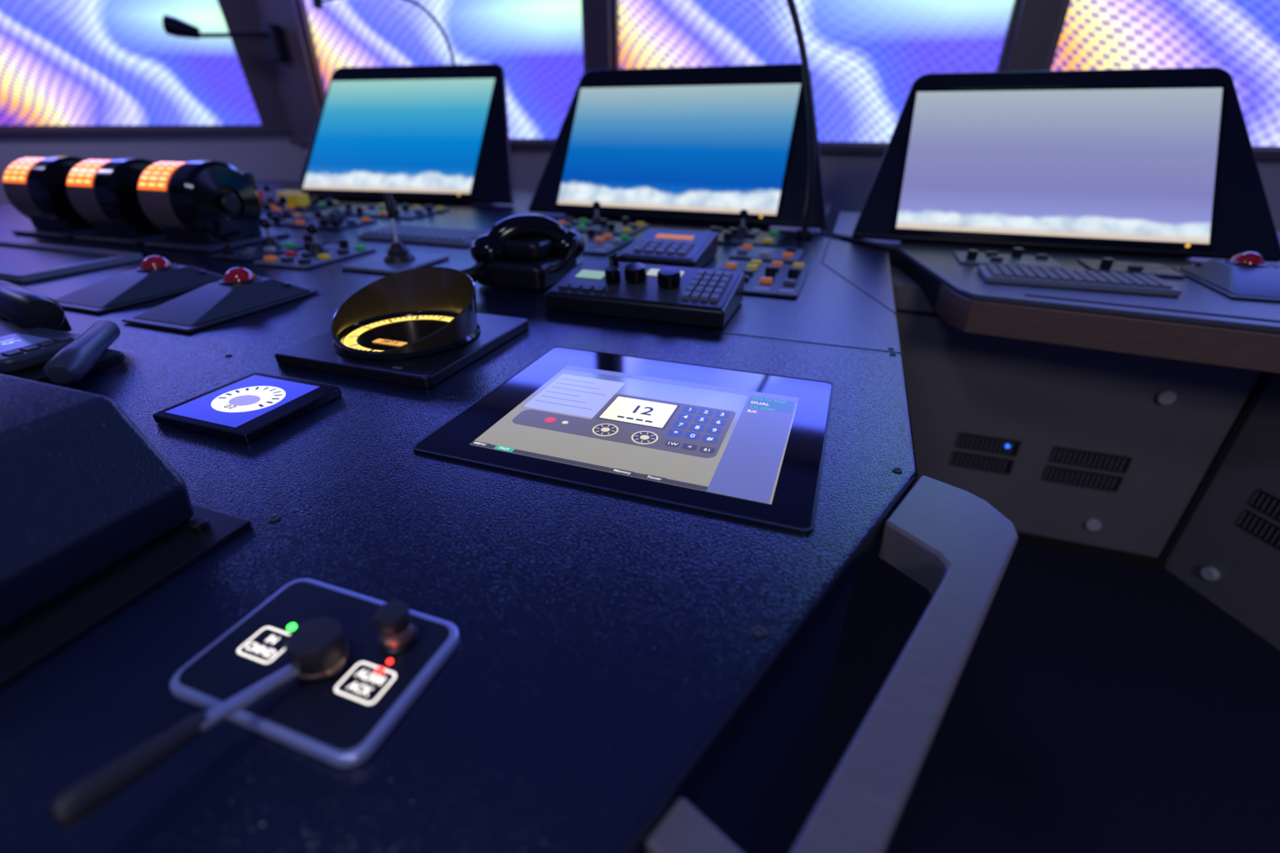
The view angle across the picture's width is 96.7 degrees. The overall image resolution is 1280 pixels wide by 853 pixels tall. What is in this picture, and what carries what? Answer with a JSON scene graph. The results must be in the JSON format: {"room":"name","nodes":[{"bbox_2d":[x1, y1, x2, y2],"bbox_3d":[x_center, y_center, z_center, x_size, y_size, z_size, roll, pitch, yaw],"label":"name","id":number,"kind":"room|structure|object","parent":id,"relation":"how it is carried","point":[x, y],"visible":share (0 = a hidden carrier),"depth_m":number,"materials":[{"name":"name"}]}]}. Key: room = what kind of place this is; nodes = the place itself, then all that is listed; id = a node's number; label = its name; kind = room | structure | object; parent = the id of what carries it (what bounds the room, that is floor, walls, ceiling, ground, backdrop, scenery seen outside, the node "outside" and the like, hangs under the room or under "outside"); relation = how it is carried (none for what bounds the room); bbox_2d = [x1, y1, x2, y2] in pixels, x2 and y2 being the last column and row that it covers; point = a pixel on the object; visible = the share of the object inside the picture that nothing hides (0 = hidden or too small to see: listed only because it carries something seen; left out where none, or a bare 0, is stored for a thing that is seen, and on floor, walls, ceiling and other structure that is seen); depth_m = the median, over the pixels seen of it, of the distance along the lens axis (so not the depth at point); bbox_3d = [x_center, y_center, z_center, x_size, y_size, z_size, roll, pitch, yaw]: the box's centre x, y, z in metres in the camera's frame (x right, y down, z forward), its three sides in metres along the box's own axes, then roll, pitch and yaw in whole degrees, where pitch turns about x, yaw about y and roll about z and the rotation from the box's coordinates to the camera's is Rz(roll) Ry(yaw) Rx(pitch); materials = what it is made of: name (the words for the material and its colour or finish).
{"room":"control cabin","nodes":[
{"label":"control cabin","id":0,"kind":"room"},
{"bbox_2d":[0,0,304,204],"bbox_3d":[-4.003,-2.059,3.569,3.320,2.450,0.150,-7,29,-13],"label":"wall","id":1,"kind":"structure","parent":0,"point":[267,156],"depth_m":3.81,"materials":[{"name":"grey paint"}]},
{"bbox_2d":[0,0,261,124],"bbox_3d":[-4.099,-2.429,3.359,3.091,1.200,0.001,-7,29,-13],"label":"pane","id":2,"kind":"object","parent":1,"relation":"attached to","point":[63,62],"visible":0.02,"depth_m":3.64,"materials":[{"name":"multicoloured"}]},
{"bbox_2d":[0,124,262,128],"bbox_3d":[-4.092,-1.899,3.614,3.041,0.025,0.045,-7,29,-13],"label":"frame","id":3,"kind":"object","parent":1,"relation":"on","point":[1,126],"visible":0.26,"depth_m":3.74,"materials":[{"name":"grey metal"}]},
{"bbox_2d":[0,127,293,135],"bbox_3d":[-3.995,-1.863,3.594,3.301,0.040,0.049,-7,29,-13],"label":"trim","id":4,"kind":"structure","parent":1,"relation":"attached to","point":[112,131],"depth_m":3.74,"materials":[{"name":"grey"}]},
{"bbox_2d":[301,144,1279,240],"bbox_3d":[1.049,-1.024,3.195,7.250,0.980,0.120,10,30,17],"label":"wall","id":5,"kind":"structure","parent":0,"point":[847,179],"depth_m":2.98,"materials":[{"name":"grey paint"}]},
{"bbox_2d":[255,0,321,137],"bbox_3d":[-2.275,-2.571,3.697,0.300,1.270,0.150,10,30,17],"label":"post","id":6,"kind":"object","parent":5,"relation":"on","point":[295,77],"visible":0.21,"depth_m":3.74,"materials":[{"name":"grey metal"}]},
{"bbox_2d":[162,14,287,62],"bbox_3d":[-2.544,-2.388,3.505,0.607,0.208,0.135,-18,33,-29],"label":"lamp","id":7,"kind":"object","parent":6,"relation":"attached to","point":[174,26],"visible":1,"depth_m":3.52,"materials":[{"name":"black plastic"}]},
{"bbox_2d":[297,0,325,106],"bbox_3d":[-2.126,-2.540,3.639,0.025,1.270,0.045,10,30,17],"label":"frame","id":8,"kind":"object","parent":5,"relation":"on","point":[301,3],"visible":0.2,"depth_m":3.68,"materials":[{"name":"grey metal"}]},
{"bbox_2d":[305,0,583,138],"bbox_3d":[-1.201,-2.397,3.373,1.970,1.270,0.001,10,30,17],"label":"pane","id":9,"kind":"object","parent":5,"relation":"on","point":[538,44],"visible":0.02,"depth_m":3.38,"materials":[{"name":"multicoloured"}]},
{"bbox_2d":[509,137,555,141],"bbox_3d":[-1.211,-1.836,3.644,1.920,0.025,0.045,10,30,17],"label":"frame","id":10,"kind":"object","parent":5,"relation":"on","point":[510,139],"visible":0.02,"depth_m":3.45,"materials":[{"name":"grey"}]},
{"bbox_2d":[581,0,585,74],"bbox_3d":[-0.295,-2.229,3.061,0.025,1.270,0.045,10,30,17],"label":"frame","id":11,"kind":"object","parent":5,"relation":"on","point":[581,0],"visible":0.03,"depth_m":3.10,"materials":[{"name":"grey metal"}]},
{"bbox_2d":[582,0,613,72],"bbox_3d":[-0.208,-2.221,3.045,0.150,1.270,0.150,10,30,17],"label":"post","id":12,"kind":"object","parent":5,"relation":"on","point":[597,14],"visible":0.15,"depth_m":3.04,"materials":[{"name":"grey metal"}]},
{"bbox_2d":[611,0,619,69],"bbox_3d":[-0.130,-2.201,3.009,0.025,1.270,0.045,10,30,17],"label":"frame","id":13,"kind":"object","parent":5,"relation":"on","point":[615,3],"visible":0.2,"depth_m":3.05,"materials":[{"name":"grey metal"}]},
{"bbox_2d":[289,137,1279,160],"bbox_3d":[1.004,-1.414,2.895,7.280,0.040,0.059,10,30,17],"label":"trim","id":14,"kind":"structure","parent":5,"relation":"attached to","point":[1260,154],"depth_m":2.87,"materials":[{"name":"grey"}]},
{"bbox_2d":[618,0,1013,142],"bbox_3d":[0.766,-2.063,2.752,1.910,1.270,0.001,10,30,17],"label":"pane","id":15,"kind":"object","parent":5,"relation":"on","point":[865,58],"visible":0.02,"depth_m":2.81,"materials":[{"name":"multicoloured"}]},
{"bbox_2d":[817,141,888,144],"bbox_3d":[0.757,-1.503,3.024,1.860,0.025,0.045,10,30,17],"label":"frame","id":16,"kind":"object","parent":5,"relation":"on","point":[820,142],"visible":0.02,"depth_m":2.90,"materials":[{"name":"grey metal"}]},
{"bbox_2d":[995,0,1022,71],"bbox_3d":[1.644,-1.901,2.449,0.025,1.270,0.045,10,30,17],"label":"frame","id":17,"kind":"object","parent":5,"relation":"on","point":[1016,5],"visible":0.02,"depth_m":2.52,"materials":[{"name":"grey metal"}]},
{"bbox_2d":[1004,0,1066,71],"bbox_3d":[1.736,-1.891,2.432,0.160,1.270,0.150,10,30,17],"label":"post","id":18,"kind":"object","parent":5,"relation":"on","point":[1037,23],"visible":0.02,"depth_m":2.46,"materials":[{"name":"grey metal"}]},
{"bbox_2d":[1046,0,1071,71],"bbox_3d":[1.819,-1.871,2.394,0.025,1.270,0.045,10,30,17],"label":"frame","id":19,"kind":"object","parent":5,"relation":"on","point":[1068,2],"visible":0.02,"depth_m":2.46,"materials":[{"name":"grey metal"}]},
{"bbox_2d":[1050,0,1279,146],"bbox_3d":[2.715,-1.733,2.137,1.910,1.270,0.001,10,30,17],"label":"pane","id":20,"kind":"object","parent":5,"relation":"on","point":[1239,37],"visible":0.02,"depth_m":2.38,"materials":[{"name":"multicoloured"}]},
{"bbox_2d":[1252,146,1279,149],"bbox_3d":[2.706,-1.172,2.409,1.860,0.025,0.045,10,30,17],"label":"frame","id":21,"kind":"object","parent":5,"relation":"on","point":[1253,147],"visible":0.04,"depth_m":2.40,"materials":[{"name":"grey metal"}]},
{"bbox_2d":[786,533,1279,852],"bbox_3d":[-1.244,0.551,1.404,10.200,0.100,6.200,10,30,17],"label":"floor","id":22,"kind":"structure","parent":0,"point":[1095,705],"depth_m":1.19,"materials":[{"name":"carpet"}]},
{"bbox_2d":[0,179,918,852],"bbox_3d":[-1.176,-0.202,1.877,3.606,0.780,3.200,10,30,17],"label":"console desk","id":23,"kind":"object","parent":22,"relation":"on","point":[616,660],"visible":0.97,"depth_m":0.46,"materials":[{"name":"blue"}]},
{"bbox_2d":[2,155,96,238],"bbox_3d":[-1.847,-0.755,1.846,0.265,0.222,0.270,10,30,17],"label":"lever","id":24,"kind":"object","parent":23,"relation":"on","point":[36,187],"visible":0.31,"depth_m":1.76,"materials":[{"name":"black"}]},
{"bbox_2d":[0,280,125,386],"bbox_3d":[-0.991,-0.162,0.891,0.554,0.081,0.214,10,30,17],"label":"telephone","id":25,"kind":"object","parent":23,"relation":"on","point":[36,343],"visible":0.96,"depth_m":0.84,"materials":[{"name":"black plastic"}]},
{"bbox_2d":[0,239,143,281],"bbox_3d":[-1.703,-0.450,1.499,0.760,0.014,0.260,10,30,17],"label":"control panel","id":26,"kind":"object","parent":23,"relation":"on","point":[20,260],"visible":0.98,"depth_m":1.47,"materials":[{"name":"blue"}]},
{"bbox_2d":[66,158,166,244],"bbox_3d":[-1.555,-0.705,1.754,0.265,0.222,0.270,10,30,17],"label":"lever","id":27,"kind":"object","parent":23,"relation":"on","point":[104,193],"visible":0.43,"depth_m":1.67,"materials":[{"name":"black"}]},
{"bbox_2d":[0,373,251,689],"bbox_3d":[-0.697,0.107,0.352,0.553,0.122,0.518,10,30,17],"label":"housing","id":28,"kind":"object","parent":23,"relation":"on","point":[94,518],"visible":1,"depth_m":0.44,"materials":[{"name":"black plastic"}]},
{"bbox_2d":[54,255,224,313],"bbox_3d":[-1.055,-0.318,1.198,0.170,0.066,0.280,10,30,17],"label":"trackball","id":29,"kind":"object","parent":23,"relation":"on","point":[156,277],"visible":0.94,"depth_m":1.17,"materials":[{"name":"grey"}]},
{"bbox_2d":[135,262,178,271],"bbox_3d":[-1.042,-0.344,1.227,0.076,0.006,0.076,10,30,17],"label":"socket","id":30,"kind":"object","parent":29,"relation":"attached to","point":[144,267],"depth_m":1.21,"materials":[{"name":"silver plastic"}]},
{"bbox_2d":[137,160,289,252],"bbox_3d":[-1.263,-0.656,1.662,0.265,0.222,0.270,10,30,17],"label":"lever","id":31,"kind":"object","parent":23,"relation":"on","point":[200,206],"visible":1,"depth_m":1.60,"materials":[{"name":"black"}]},
{"bbox_2d":[121,266,319,332],"bbox_3d":[-0.808,-0.266,1.102,0.170,0.066,0.280,10,30,17],"label":"trackball","id":32,"kind":"object","parent":23,"relation":"on","point":[241,292],"visible":1,"depth_m":1.07,"materials":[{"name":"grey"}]},
{"bbox_2d":[217,275,262,285],"bbox_3d":[-0.794,-0.292,1.131,0.076,0.006,0.076,10,30,17],"label":"socket","id":33,"kind":"object","parent":32,"relation":"attached to","point":[228,280],"depth_m":1.11,"materials":[{"name":"silver plastic"}]},
{"bbox_2d":[152,372,342,443],"bbox_3d":[-0.490,-0.029,0.719,0.154,0.012,0.140,10,30,17],"label":"display","id":34,"kind":"object","parent":23,"relation":"on","point":[246,409],"visible":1,"depth_m":0.70,"materials":[{"name":"black glass"}]},
{"bbox_2d":[47,578,459,829],"bbox_3d":[-0.226,0.155,0.340,0.155,0.048,0.183,10,30,17],"label":"control panel","id":35,"kind":"object","parent":23,"relation":"on","point":[323,672],"visible":1,"depth_m":0.35,"materials":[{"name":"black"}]},
{"bbox_2d":[210,217,326,261],"bbox_3d":[-1.036,-0.534,1.581,0.140,0.084,0.260,10,30,17],"label":"panel","id":36,"kind":"object","parent":23,"relation":"on","point":[270,245],"visible":0.94,"depth_m":1.57,"materials":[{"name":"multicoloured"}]},
{"bbox_2d":[256,184,343,213],"bbox_3d":[-1.572,-0.977,2.405,0.500,0.084,0.300,10,30,17],"label":"panel","id":37,"kind":"object","parent":23,"relation":"on","point":[297,201],"visible":0.59,"depth_m":2.35,"materials":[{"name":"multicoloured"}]},
{"bbox_2d":[253,223,376,268],"bbox_3d":[-0.861,-0.492,1.502,0.170,0.084,0.250,10,30,17],"label":"panel","id":38,"kind":"object","parent":23,"relation":"on","point":[315,253],"visible":1,"depth_m":1.49,"materials":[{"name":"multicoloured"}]},
{"bbox_2d":[260,195,377,230],"bbox_3d":[-1.181,-0.770,2.020,0.430,0.084,0.200,10,30,17],"label":"panel","id":39,"kind":"object","parent":23,"relation":"on","point":[284,218],"visible":0.92,"depth_m":1.99,"materials":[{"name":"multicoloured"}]},
{"bbox_2d":[312,0,333,8],"bbox_3d":[-1.564,-2.113,2.853,0.128,0.036,0.060,10,30,17],"label":"gooseneck lamp","id":40,"kind":"object","parent":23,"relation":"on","point":[317,4],"depth_m":2.85,"materials":[{"name":"black plastic"}]},
{"bbox_2d":[326,200,449,218],"bbox_3d":[-0.999,-0.867,2.261,0.400,0.028,0.250,10,30,17],"label":"panel","id":41,"kind":"object","parent":23,"relation":"on","point":[404,211],"visible":0.86,"depth_m":2.23,"materials":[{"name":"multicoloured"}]},
{"bbox_2d":[340,191,448,274],"bbox_3d":[-0.619,-0.490,1.411,0.180,0.167,0.200,10,30,17],"label":"joystick","id":42,"kind":"object","parent":23,"relation":"on","point":[398,258],"visible":0.94,"depth_m":1.41,"materials":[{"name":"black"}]},
{"bbox_2d":[274,266,528,387],"bbox_3d":[-0.371,-0.179,0.906,0.280,0.102,0.280,10,30,17],"label":"compass repeater","id":43,"kind":"object","parent":23,"relation":"on","point":[420,327],"visible":1,"depth_m":0.90,"materials":[{"name":"black plastic"}]},
{"bbox_2d":[330,266,477,354],"bbox_3d":[-0.370,-0.187,0.898,0.222,0.082,0.221,10,30,17],"label":"hood","id":44,"kind":"object","parent":43,"relation":"attached to","point":[428,310],"depth_m":0.95,"materials":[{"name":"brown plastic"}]},
{"bbox_2d":[295,63,513,204],"bbox_3d":[-1.032,-1.352,2.611,1.108,0.548,0.440,7,29,12],"label":"monitor","id":45,"kind":"object","parent":23,"relation":"on","point":[439,133],"visible":0.94,"depth_m":2.59,"materials":[{"name":"black plastic"}]},
{"bbox_2d":[355,224,488,246],"bbox_3d":[-0.658,-0.597,1.768,0.400,0.018,0.180,10,30,17],"label":"keyboard","id":46,"kind":"object","parent":23,"relation":"on","point":[406,233],"visible":0.91,"depth_m":1.73,"materials":[{"name":"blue plastic"}]},
{"bbox_2d":[405,0,455,64],"bbox_3d":[-0.986,-1.891,2.737,0.227,0.260,0.060,10,30,17],"label":"gooseneck lamp","id":47,"kind":"object","parent":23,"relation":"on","point":[413,2],"depth_m":2.71,"materials":[{"name":"black plastic"}]},
{"bbox_2d":[411,213,585,290],"bbox_3d":[-0.300,-0.384,1.242,0.380,0.141,0.234,-18,33,-29],"label":"telephone handset","id":48,"kind":"object","parent":23,"relation":"on","point":[526,251],"visible":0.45,"depth_m":1.22,"materials":[{"name":"black plastic"}]},
{"bbox_2d":[557,200,649,235],"bbox_3d":[-0.147,-0.713,1.913,0.320,0.084,0.190,10,30,17],"label":"panel","id":49,"kind":"object","parent":23,"relation":"on","point":[600,225],"visible":0.87,"depth_m":1.90,"materials":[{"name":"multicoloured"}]},
{"bbox_2d":[577,228,635,254],"bbox_3d":[-0.208,-0.557,1.684,0.330,0.028,0.250,10,30,17],"label":"panel","id":50,"kind":"object","parent":23,"relation":"on","point":[606,243],"visible":0.34,"depth_m":1.66,"materials":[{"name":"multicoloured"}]},
{"bbox_2d":[413,346,834,533],"bbox_3d":[0.007,-0.018,0.709,0.433,0.003,0.348,10,30,17],"label":"touchscreen display","id":51,"kind":"object","parent":23,"relation":"on","point":[746,446],"visible":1,"depth_m":0.66,"materials":[{"name":"black glass"}]},
{"bbox_2d":[543,253,745,328],"bbox_3d":[0.012,-0.276,1.101,0.350,0.084,0.190,10,30,17],"label":"panel","id":52,"kind":"object","parent":23,"relation":"on","point":[696,296],"visible":1,"depth_m":1.06,"materials":[{"name":"black plastic"}]},
{"bbox_2d":[618,227,718,268],"bbox_3d":[0.076,-0.456,1.461,0.200,0.060,0.240,10,30,17],"label":"panel","id":53,"kind":"object","parent":23,"relation":"on","point":[660,246],"visible":0.93,"depth_m":1.41,"materials":[{"name":"black plastic"}]},
{"bbox_2d":[528,63,826,229],"bbox_3d":[0.140,-1.023,2.058,1.123,0.492,0.339,10,30,17],"label":"monitor","id":54,"kind":"object","parent":23,"relation":"on","point":[708,144],"visible":0.94,"depth_m":2.03,"materials":[{"name":"black plastic"}]},
{"bbox_2d":[704,208,785,246],"bbox_3d":[0.314,-0.619,1.740,0.240,0.084,0.210,10,30,17],"label":"panel","id":55,"kind":"object","parent":23,"relation":"on","point":[741,235],"visible":0.91,"depth_m":1.73,"materials":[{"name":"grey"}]},
{"bbox_2d":[718,258,809,297],"bbox_3d":[0.274,-0.355,1.308,0.205,0.028,0.290,10,30,17],"label":"panel","id":56,"kind":"object","parent":23,"relation":"on","point":[775,278],"visible":0.77,"depth_m":1.28,"materials":[{"name":"blue"}]},
{"bbox_2d":[728,244,803,262],"bbox_3d":[0.343,-0.474,1.541,0.180,0.016,0.150,10,30,17],"label":"panel","id":57,"kind":"object","parent":23,"relation":"on","point":[789,254],"visible":0.98,"depth_m":1.52,"materials":[{"name":"blue"}]},
{"bbox_2d":[786,0,815,239],"bbox_3d":[0.335,-1.001,1.584,0.414,0.905,0.060,5,29,9],"label":"gooseneck lamp","id":58,"kind":"object","parent":23,"relation":"on","point":[803,233],"visible":1,"depth_m":1.62,"materials":[{"name":"black plastic"}]},
{"bbox_2d":[645,475,1018,852],"bbox_3d":[0.099,0.212,0.340,0.100,0.044,0.718,22,35,35],"label":"handrail","id":59,"kind":"object","parent":23,"relation":"attached to","point":[946,539],"visible":1,"depth_m":0.38,"materials":[{"name":"grey metal"}]},
{"bbox_2d":[832,211,1279,649],"bbox_3d":[1.490,-0.052,1.597,1.960,0.780,1.402,10,30,17],"label":"console","id":60,"kind":"object","parent":22,"relation":"on","point":[1139,429],"visible":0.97,"depth_m":1.46,"materials":[{"name":"painted metal"},{"name":"plastic"}]},
{"bbox_2d":[949,432,1021,475],"bbox_3d":[0.977,0.077,1.614,0.155,0.107,0.006,10,30,17],"label":"vent","id":61,"kind":"object","parent":60,"relation":"attached to","point":[984,453],"depth_m":1.61,"materials":[{"name":"black"}]},
{"bbox_2d":[953,247,1064,270],"bbox_3d":[0.946,-0.440,1.465,0.230,0.028,0.140,10,30,17],"label":"panel","id":62,"kind":"object","parent":60,"relation":"on","point":[1016,258],"visible":0.98,"depth_m":1.45,"materials":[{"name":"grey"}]},
{"bbox_2d":[851,66,1279,262],"bbox_3d":[1.180,-0.755,1.608,1.025,0.446,0.343,10,30,17],"label":"monitor","id":63,"kind":"object","parent":60,"relation":"on","point":[1156,162],"visible":1,"depth_m":1.58,"materials":[{"name":"black plastic"}]},
{"bbox_2d":[977,263,1182,296],"bbox_3d":[0.969,-0.334,1.278,0.360,0.018,0.130,10,30,17],"label":"keyboard","id":64,"kind":"object","parent":60,"relation":"on","point":[1000,273],"visible":1,"depth_m":1.25,"materials":[{"name":"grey plastic"}]},
{"bbox_2d":[1041,446,1132,492],"bbox_3d":[1.207,0.116,1.541,0.175,0.107,0.006,10,30,17],"label":"vent","id":65,"kind":"object","parent":60,"relation":"attached to","point":[1091,468],"depth_m":1.54,"materials":[{"name":"black"}]},
{"bbox_2d":[1077,257,1186,278],"bbox_3d":[1.195,-0.398,1.387,0.180,0.028,0.140,10,30,17],"label":"panel","id":66,"kind":"object","parent":60,"relation":"on","point":[1105,264],"visible":0.99,"depth_m":1.37,"materials":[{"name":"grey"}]},
{"bbox_2d":[1172,251,1279,302],"bbox_3d":[1.334,-0.338,1.236,0.170,0.066,0.280,10,30,17],"label":"trackball","id":67,"kind":"object","parent":60,"relation":"on","point":[1245,276],"visible":1,"depth_m":1.22,"materials":[{"name":"blue"}]},
{"bbox_2d":[1223,258,1269,267],"bbox_3d":[1.347,-0.364,1.264,0.076,0.006,0.076,10,30,17],"label":"socket","id":68,"kind":"object","parent":67,"relation":"attached to","point":[1228,263],"depth_m":1.24,"materials":[{"name":"silver plastic"}]},
{"bbox_2d":[1235,488,1279,550],"bbox_3d":[1.492,0.242,1.295,0.101,0.107,0.177,10,30,17],"label":"vent","id":69,"kind":"object","parent":60,"relation":"attached to","point":[1258,514],"depth_m":1.35,"materials":[{"name":"black"}]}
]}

